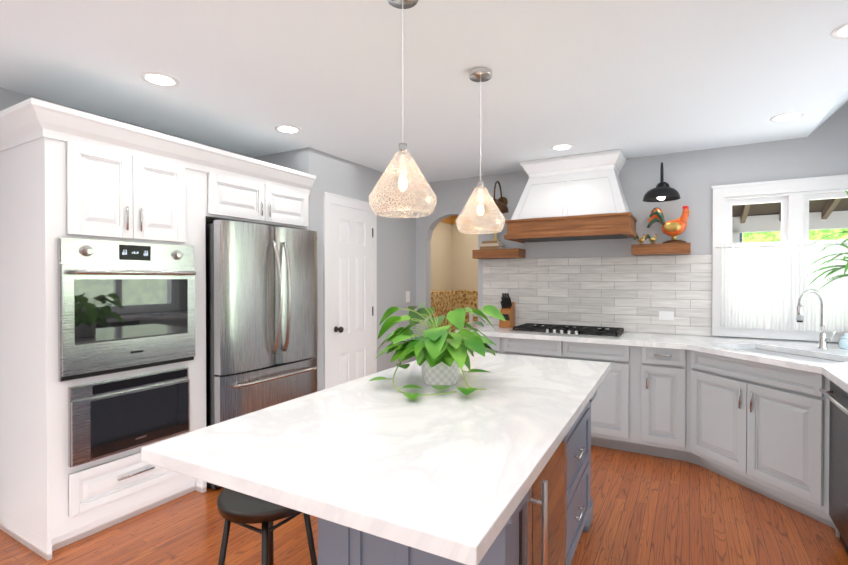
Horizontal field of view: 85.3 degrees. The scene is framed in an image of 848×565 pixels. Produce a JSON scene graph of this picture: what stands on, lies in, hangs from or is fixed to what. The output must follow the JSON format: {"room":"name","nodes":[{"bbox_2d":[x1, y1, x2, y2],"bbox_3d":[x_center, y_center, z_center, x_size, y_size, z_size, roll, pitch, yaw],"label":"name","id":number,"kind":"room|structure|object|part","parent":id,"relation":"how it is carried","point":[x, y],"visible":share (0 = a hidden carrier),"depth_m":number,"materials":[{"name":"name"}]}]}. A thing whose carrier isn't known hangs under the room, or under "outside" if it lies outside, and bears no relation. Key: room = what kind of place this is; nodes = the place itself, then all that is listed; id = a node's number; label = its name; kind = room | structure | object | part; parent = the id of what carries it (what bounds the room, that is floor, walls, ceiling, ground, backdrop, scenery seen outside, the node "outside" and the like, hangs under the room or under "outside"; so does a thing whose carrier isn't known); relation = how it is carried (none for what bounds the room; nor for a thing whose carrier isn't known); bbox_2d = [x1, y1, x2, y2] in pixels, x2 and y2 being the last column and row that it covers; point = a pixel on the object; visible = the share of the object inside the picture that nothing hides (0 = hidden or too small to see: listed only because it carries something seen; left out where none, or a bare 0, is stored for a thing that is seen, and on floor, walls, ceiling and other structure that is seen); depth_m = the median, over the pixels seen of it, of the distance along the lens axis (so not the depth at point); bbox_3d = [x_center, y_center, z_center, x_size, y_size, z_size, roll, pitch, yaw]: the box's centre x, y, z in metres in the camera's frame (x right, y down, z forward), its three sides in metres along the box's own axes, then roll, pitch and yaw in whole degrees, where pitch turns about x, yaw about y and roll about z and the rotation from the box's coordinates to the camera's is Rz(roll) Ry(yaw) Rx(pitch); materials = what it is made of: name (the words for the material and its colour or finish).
{"room":"kitchen","nodes":[
{"label":"kitchen","id":0,"kind":"room"},
{"bbox_2d":[0,87,253,158],"bbox_3d":[-2.527,0.132,2.599,0.120,2.500,7.440,0,1,30],"label":"wall","id":1,"kind":"structure","parent":0,"point":[9,98],"depth_m":2.73,"materials":[{"name":"grey paint"}]},
{"bbox_2d":[254,147,415,391],"bbox_3d":[-0.817,0.113,4.770,0.670,2.500,1.730,0,1,30],"label":"wall","id":2,"kind":"structure","parent":0,"point":[396,259],"depth_m":4.70,"materials":[{"name":"grey paint"}]},
{"bbox_2d":[323,192,377,388],"bbox_3d":[-0.673,0.291,4.324,0.024,2.152,0.776,0,1,30],"label":"pantry door","id":3,"kind":"structure","parent":2,"relation":"in","point":[350,274],"depth_m":4.28,"materials":[{"name":"white wood"}]},
{"bbox_2d":[334,228,372,332],"bbox_3d":[-0.624,0.312,4.328,0.074,1.700,0.585,0,1,30],"label":"door hardware","id":4,"kind":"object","parent":3,"relation":"attached to","point":[339,329],"depth_m":4.10,"materials":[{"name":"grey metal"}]},
{"bbox_2d":[406,291,409,301],"bbox_3d":[-0.180,0.160,5.190,0.010,0.120,0.075,0,1,30],"label":"switch plate","id":5,"kind":"object","parent":2,"relation":"attached to","point":[407,296],"visible":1,"depth_m":5.18,"materials":[{"name":"white plastic"}]},
{"bbox_2d":[0,445,847,564],"bbox_3d":[-0.347,1.412,2.586,6.020,0.060,9.820,0,1,30],"label":"floor","id":6,"kind":"structure","parent":0,"point":[651,510],"depth_m":2.55,"materials":[{"name":"brown wood"}]},
{"bbox_2d":[0,98,203,560],"bbox_3d":[-1.951,0.255,2.720,0.747,2.252,0.848,0,1,30],"label":"tall cabinet","id":7,"kind":"object","parent":6,"relation":"on","point":[104,221],"depth_m":2.48,"materials":[{"name":"white wood"}]},
{"bbox_2d":[204,145,315,491],"bbox_3d":[-1.476,0.248,3.542,0.747,2.252,1.050,0,1,30],"label":"tall cabinet","id":8,"kind":"object","parent":6,"relation":"on","point":[237,187],"depth_m":3.30,"materials":[{"name":"white wood"}]},
{"bbox_2d":[206,220,317,489],"bbox_3d":[-1.377,0.481,3.543,0.891,1.785,0.904,0,1,30],"label":"fridge","id":9,"kind":"object","parent":6,"relation":"on","point":[261,316],"visible":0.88,"depth_m":3.21,"materials":[{"name":"silver metal"}]},
{"bbox_2d":[217,488,317,564],"bbox_3d":[-0.571,1.075,1.685,0.340,0.628,0.340,0,1,30],"label":"metal stool","id":10,"kind":"object","parent":6,"relation":"on","point":[238,508],"visible":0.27,"depth_m":1.59,"materials":[{"name":"grey metal"}]},
{"bbox_2d":[431,290,465,332],"bbox_3d":[0.121,0.740,6.358,0.510,1.220,0.990,0,1,30],"label":"bench","id":11,"kind":"object","parent":6,"relation":"on","point":[444,302],"depth_m":6.95,"materials":[{"name":"brown fabric"}]},
{"bbox_2d":[318,375,606,564],"bbox_3d":[0.320,0.948,2.142,0.795,0.876,1.612,0,1,28],"label":"kitchen island","id":12,"kind":"object","parent":6,"relation":"on","point":[547,528],"depth_m":1.60,"materials":[{"name":"wood"}]},
{"bbox_2d":[141,351,610,564],"bbox_3d":[0.134,0.491,2.006,1.040,0.040,2.090,0,1,28],"label":"island countertop","id":13,"kind":"structure","parent":12,"relation":"on","point":[441,476],"depth_m":1.33,"materials":[{"name":"white stone"}]},
{"bbox_2d":[369,303,505,399],"bbox_3d":[0.038,0.287,2.135,0.614,0.366,0.670,0,1,30],"label":"pothos","id":14,"kind":"object","parent":13,"relation":"on","point":[441,354],"visible":1,"depth_m":2.08,"materials":[{"name":"plant"}]},
{"bbox_2d":[459,290,477,322],"bbox_3d":[1.225,0.737,6.650,2.130,1.220,0.580,0,1,30],"label":"bench","id":15,"kind":"object","parent":6,"relation":"on","point":[471,295],"depth_m":7.07,"materials":[{"name":"brown fabric"}]},
{"bbox_2d":[469,313,477,325],"bbox_3d":[0.904,0.861,6.225,0.460,0.980,0.460,0,1,30],"label":"chair","id":16,"kind":"object","parent":6,"relation":"on","point":[471,315],"visible":0.04,"depth_m":6.13,"materials":[{"name":"white"}]},
{"bbox_2d":[591,423,634,451],"bbox_3d":[1.337,0.930,4.171,1.105,0.875,0.616,0,1,30],"label":"base cabinet","id":17,"kind":"object","parent":6,"relation":"on","point":[619,438],"depth_m":3.75,"materials":[{"name":"grey"}]},
{"bbox_2d":[635,431,682,460],"bbox_3d":[1.994,0.933,3.791,0.413,0.875,0.616,0,1,30],"label":"base cabinet","id":18,"kind":"object","parent":6,"relation":"on","point":[666,446],"depth_m":3.58,"materials":[{"name":"grey"}]},
{"bbox_2d":[683,439,826,524],"bbox_3d":[2.332,0.940,3.055,1.037,0.875,1.043,0,1,30],"label":"base cabinet","id":19,"kind":"object","parent":6,"relation":"on","point":[797,482],"depth_m":2.85,"materials":[{"name":"grey wood"}]},
{"bbox_2d":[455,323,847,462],"bbox_3d":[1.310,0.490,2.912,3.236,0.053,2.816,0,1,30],"label":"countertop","id":20,"kind":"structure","parent":19,"relation":"on","point":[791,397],"depth_m":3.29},
{"bbox_2d":[499,293,514,327],"bbox_3d":[0.831,0.278,4.643,0.110,0.340,0.183,0,1,30],"label":"knife block","id":21,"kind":"object","parent":20,"relation":"on","point":[507,310],"visible":0.9,"depth_m":4.62,"materials":[{"name":"brown wood"}]},
{"bbox_2d":[509,323,625,337],"bbox_3d":[1.304,0.431,4.194,0.940,0.042,0.490,0,1,30],"label":"gas cooktop","id":22,"kind":"object","parent":20,"relation":"in","point":[588,331],"visible":1,"depth_m":4.11,"materials":[{"name":"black metal"}]},
{"bbox_2d":[796,289,835,349],"bbox_3d":[2.645,0.253,3.108,0.255,0.416,0.108,0,1,-15],"label":"pull-down faucet","id":23,"kind":"object","parent":20,"relation":"on","point":[823,339],"visible":1,"depth_m":3.14,"materials":[{"name":"silver metal"}]},
{"bbox_2d":[808,191,847,290],"bbox_3d":[2.987,-0.094,3.188,0.531,1.109,0.356,0,1,30],"label":"palm plant","id":24,"kind":"object","parent":20,"relation":"on","point":[840,266],"visible":0.98,"depth_m":3.27,"materials":[{"name":"green plant"}]},
{"bbox_2d":[838,334,847,348],"bbox_3d":[2.935,0.407,3.199,0.086,0.106,0.086,0,1,30],"label":"jar","id":25,"kind":"object","parent":20,"relation":"on","point":[843,342],"visible":1,"depth_m":3.19,"materials":[{"name":"blue"}]},
{"bbox_2d":[691,348,840,528],"bbox_3d":[2.355,0.935,3.063,1.006,0.885,1.006,0,1,30],"label":"base cabinet","id":26,"kind":"object","parent":6,"relation":"on","point":[761,425],"depth_m":2.90,"materials":[{"name":"grey wood"}]},
{"bbox_2d":[827,459,847,552],"bbox_3d":[2.341,0.950,2.102,0.638,0.870,0.602,0,1,30],"label":"base cabinet","id":27,"kind":"object","parent":6,"relation":"on","point":[837,473],"depth_m":2.37,"materials":[{"name":"grey"}]},
{"bbox_2d":[819,380,847,552],"bbox_3d":[2.295,0.950,2.122,0.645,0.871,0.590,0,1,30],"label":"dishwasher","id":28,"kind":"object","parent":27,"relation":"in","point":[838,396],"depth_m":2.35,"materials":[{"name":"silver metal"}]},
{"bbox_2d":[0,0,847,183],"bbox_3d":[-0.457,-1.238,1.322,4.970,0.460,7.560,0,1,30],"label":"ceiling","id":29,"kind":"structure","parent":0,"point":[635,78],"depth_m":2.45,"materials":[{"name":"white paint"}]},
{"bbox_2d":[140,72,178,86],"bbox_3d":[-1.451,-1.114,2.533,0.187,0.006,0.187,0,1,24],"label":"recessed light","id":30,"kind":"object","parent":29,"relation":"in","point":[166,80],"depth_m":2.53,"materials":[{"name":"white plastic"}]},
{"bbox_2d":[275,125,300,133],"bbox_3d":[-0.996,-1.121,3.379,0.187,0.006,0.187,0,1,24],"label":"recessed light","id":31,"kind":"object","parent":29,"relation":"in","point":[289,129],"depth_m":3.38,"materials":[{"name":"white plastic"}]},
{"bbox_2d":[369,0,436,217],"bbox_3d":[-0.081,-0.686,1.768,0.262,0.849,0.262,0,1,30],"label":"pendant light","id":32,"kind":"object","parent":29,"relation":"hanging from","point":[402,167],"visible":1,"depth_m":1.73,"materials":[{"name":"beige glass"}]},
{"bbox_3d":[-0.081,-0.379,1.771,0.262,0.235,0.262,0,1,30],"label":"lamp shade","id":33,"kind":"part","parent":32,"relation":"part of","materials":[{"name":"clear glass"}]},
{"bbox_3d":[-0.081,-0.381,1.771,0.034,0.061,0.034,0,1,30],"label":"bulb","id":34,"kind":"part","parent":32,"relation":"part of","materials":[{"name":"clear glass"}]},
{"bbox_2d":[456,67,504,233],"bbox_3d":[0.300,-0.692,2.448,0.262,0.849,0.262,0,1,30],"label":"pendant light","id":35,"kind":"object","parent":29,"relation":"hanging from","point":[480,74],"visible":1,"depth_m":2.41,"materials":[{"name":"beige glass"}]},
{"bbox_3d":[0.300,-0.385,2.451,0.262,0.235,0.262,0,1,30],"label":"lamp shade","id":36,"kind":"part","parent":35,"relation":"part of","materials":[{"name":"clear glass"}]},
{"bbox_3d":[0.300,-0.387,2.451,0.034,0.061,0.034,0,1,30],"label":"bulb","id":37,"kind":"part","parent":35,"relation":"part of","materials":[{"name":"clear glass"}]},
{"bbox_2d":[551,144,573,150],"bbox_3d":[1.151,-1.125,3.836,0.187,0.006,0.187,0,1,21],"label":"recessed light","id":38,"kind":"object","parent":29,"relation":"in","point":[559,147],"depth_m":3.83,"materials":[{"name":"white plastic"}]},
{"bbox_2d":[770,112,804,121],"bbox_3d":[2.456,-1.119,3.116,0.187,0.006,0.187,0,1,24],"label":"recessed light","id":39,"kind":"object","parent":29,"relation":"in","point":[788,116],"depth_m":3.10,"materials":[{"name":"white plastic"}]},
{"bbox_2d":[830,22,847,38],"bbox_3d":[1.896,-1.110,2.008,0.187,0.006,0.187,0,1,24],"label":"recessed light","id":40,"kind":"object","parent":29,"relation":"in","point":[841,32],"depth_m":2.04,"materials":[{"name":"white plastic"}]},
{"bbox_2d":[422,359,458,384],"bbox_3d":[0.077,0.390,2.171,0.188,0.158,0.188,0,1,30],"label":"pot","id":41,"kind":"object","parent":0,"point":[440,374],"depth_m":2.10,"materials":[{"name":"ceramic"}]},
{"bbox_2d":[431,222,451,290],"bbox_3d":[-0.091,0.137,6.615,0.100,2.420,1.950,0,1,30],"label":"wall","id":42,"kind":"structure","parent":0,"point":[441,240],"depth_m":7.14,"materials":[{"name":"beige paint"}]},
{"bbox_2d":[440,216,453,223],"bbox_3d":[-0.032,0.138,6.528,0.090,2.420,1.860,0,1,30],"label":"crown molding","id":43,"kind":"structure","parent":42,"relation":"attached to","point":[450,220],"depth_m":7.26,"materials":[{"name":"brown wood"}]},
{"bbox_2d":[452,223,477,289],"bbox_3d":[1.699,0.136,6.775,3.040,2.420,0.100,0,1,30],"label":"wall","id":44,"kind":"structure","parent":0,"point":[454,264],"depth_m":7.33,"materials":[{"name":"beige paint"}]},
{"bbox_2d":[454,215,469,223],"bbox_3d":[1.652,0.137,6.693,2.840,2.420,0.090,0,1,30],"label":"crown molding","id":45,"kind":"structure","parent":44,"relation":"attached to","point":[455,217],"depth_m":7.30,"materials":[{"name":"brown wood"}]},
{"bbox_2d":[416,101,847,342],"bbox_3d":[1.746,-0.063,4.356,4.180,2.860,0.120,0,1,30],"label":"wall","id":46,"kind":"structure","parent":0,"point":[691,177],"depth_m":4.04,"materials":[{"name":"grey paint"}]},
{"bbox_2d":[483,181,508,213],"bbox_3d":[0.728,-0.865,4.646,0.286,0.338,0.379,0,1,30],"label":"sconce","id":47,"kind":"object","parent":46,"relation":"attached to","point":[501,202],"visible":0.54,"depth_m":4.62,"materials":[{"name":"brown metal"}]},
{"bbox_2d":[472,248,524,258],"bbox_3d":[0.767,-0.292,4.723,0.495,0.088,0.215,0,1,30],"label":"shelf","id":48,"kind":"object","parent":46,"relation":"attached to","point":[499,253],"visible":1,"depth_m":4.63,"materials":[{"name":"brown wood"}]},
{"bbox_2d":[480,241,503,249],"bbox_3d":[0.701,-0.381,4.752,0.211,0.087,0.150,0,1,30],"label":"books","id":49,"kind":"object","parent":48,"relation":"on","point":[491,244],"visible":0.88,"depth_m":4.69,"materials":[{"name":"brown paper"}]},
{"bbox_2d":[491,224,498,240],"bbox_3d":[0.738,-0.514,4.746,0.100,0.175,0.040,0,1,30],"label":"cross","id":50,"kind":"object","parent":49,"relation":"on","point":[495,236],"visible":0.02,"depth_m":4.74,"materials":[{"name":"gold metal"}]},
{"bbox_2d":[504,149,637,242],"bbox_3d":[1.335,-0.763,4.199,1.074,0.732,0.547,0,1,30],"label":"range hood","id":51,"kind":"object","parent":46,"relation":"attached to","point":[574,197],"visible":0.98,"depth_m":4.05,"materials":[{"name":"white"}]},
{"bbox_2d":[631,243,690,255],"bbox_3d":[2.048,-0.286,3.982,0.445,0.088,0.215,0,1,30],"label":"shelf","id":52,"kind":"object","parent":46,"relation":"attached to","point":[663,249],"visible":1,"depth_m":3.89,"materials":[{"name":"brown wood"}]},
{"bbox_2d":[634,234,644,243],"bbox_3d":[1.885,-0.376,4.021,0.096,0.089,0.054,0,1,30],"label":"rooster","id":53,"kind":"object","parent":52,"relation":"on","point":[642,239],"visible":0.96,"depth_m":4.01,"materials":[{"name":"gold metal"}]},
{"bbox_2d":[645,234,657,243],"bbox_3d":[1.962,-0.376,3.976,0.096,0.089,0.054,0,1,30],"label":"rooster","id":54,"kind":"object","parent":52,"relation":"on","point":[653,239],"visible":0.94,"depth_m":3.96,"materials":[{"name":"gold metal"}]},
{"bbox_2d":[647,206,691,242],"bbox_3d":[2.100,-0.491,3.954,0.344,0.321,0.194,0,1,30],"label":"rooster","id":55,"kind":"object","parent":52,"relation":"on","point":[673,229],"visible":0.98,"depth_m":3.90,"materials":[{"name":"orange metal"}]},
{"bbox_2d":[643,162,679,201],"bbox_3d":[2.014,-0.858,3.903,0.286,0.338,0.379,0,1,30],"label":"sconce","id":56,"kind":"object","parent":46,"relation":"attached to","point":[662,191],"visible":1,"depth_m":3.83,"materials":[{"name":"black metal"}]},
{"bbox_2d":[659,311,673,319],"bbox_3d":[2.132,0.292,4.053,0.115,0.075,0.006,0,1,30],"label":"outlet","id":57,"kind":"object","parent":46,"relation":"attached to","point":[666,315],"visible":1,"depth_m":4.05,"materials":[{"name":"white plastic"}]},
{"bbox_2d":[711,174,847,341],"bbox_3d":[2.940,-0.180,3.637,1.146,1.255,0.165,0,1,30],"label":"window","id":58,"kind":"structure","parent":46,"relation":"in","point":[720,192],"depth_m":3.68,"materials":[{"name":"white wood"}]},
{"bbox_2d":[716,239,847,332],"bbox_3d":[2.889,0.026,3.537,1.100,0.694,0.047,0,1,30],"label":"cafe curtain","id":59,"kind":"object","parent":58,"relation":"hanging from","point":[763,285],"visible":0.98,"depth_m":3.60,"materials":[{"name":"white fabric"}]},
{"bbox_3d":[2.958,-0.167,3.654,0.978,1.078,0.118,0,1,30],"label":"back window sashes","id":60,"kind":"part","parent":58,"relation":"part of","materials":[{"name":"white wood"}]},
{"label":"outside","id":61,"kind":"structure","parent":0,"visible":0},
{"bbox_3d":[6.515,2.309,5.293,12.000,0.100,6.080,0,1,30],"label":"ground","id":62,"kind":"structure","parent":61,"visible":0},
{"bbox_2d":[732,198,847,242],"bbox_3d":[4.396,0.429,5.808,6.200,3.850,4.680,0,1,30],"label":"porch","id":63,"kind":"object","parent":62,"relation":"on","point":[825,214],"visible":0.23,"depth_m":5.57,"materials":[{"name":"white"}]},
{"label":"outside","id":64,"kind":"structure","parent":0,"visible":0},
{"bbox_2d":[742,229,847,241],"bbox_3d":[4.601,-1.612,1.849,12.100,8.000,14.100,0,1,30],"label":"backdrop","id":65,"kind":"structure","parent":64,"point":[775,236],"depth_m":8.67,"materials":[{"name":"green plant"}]}
]}

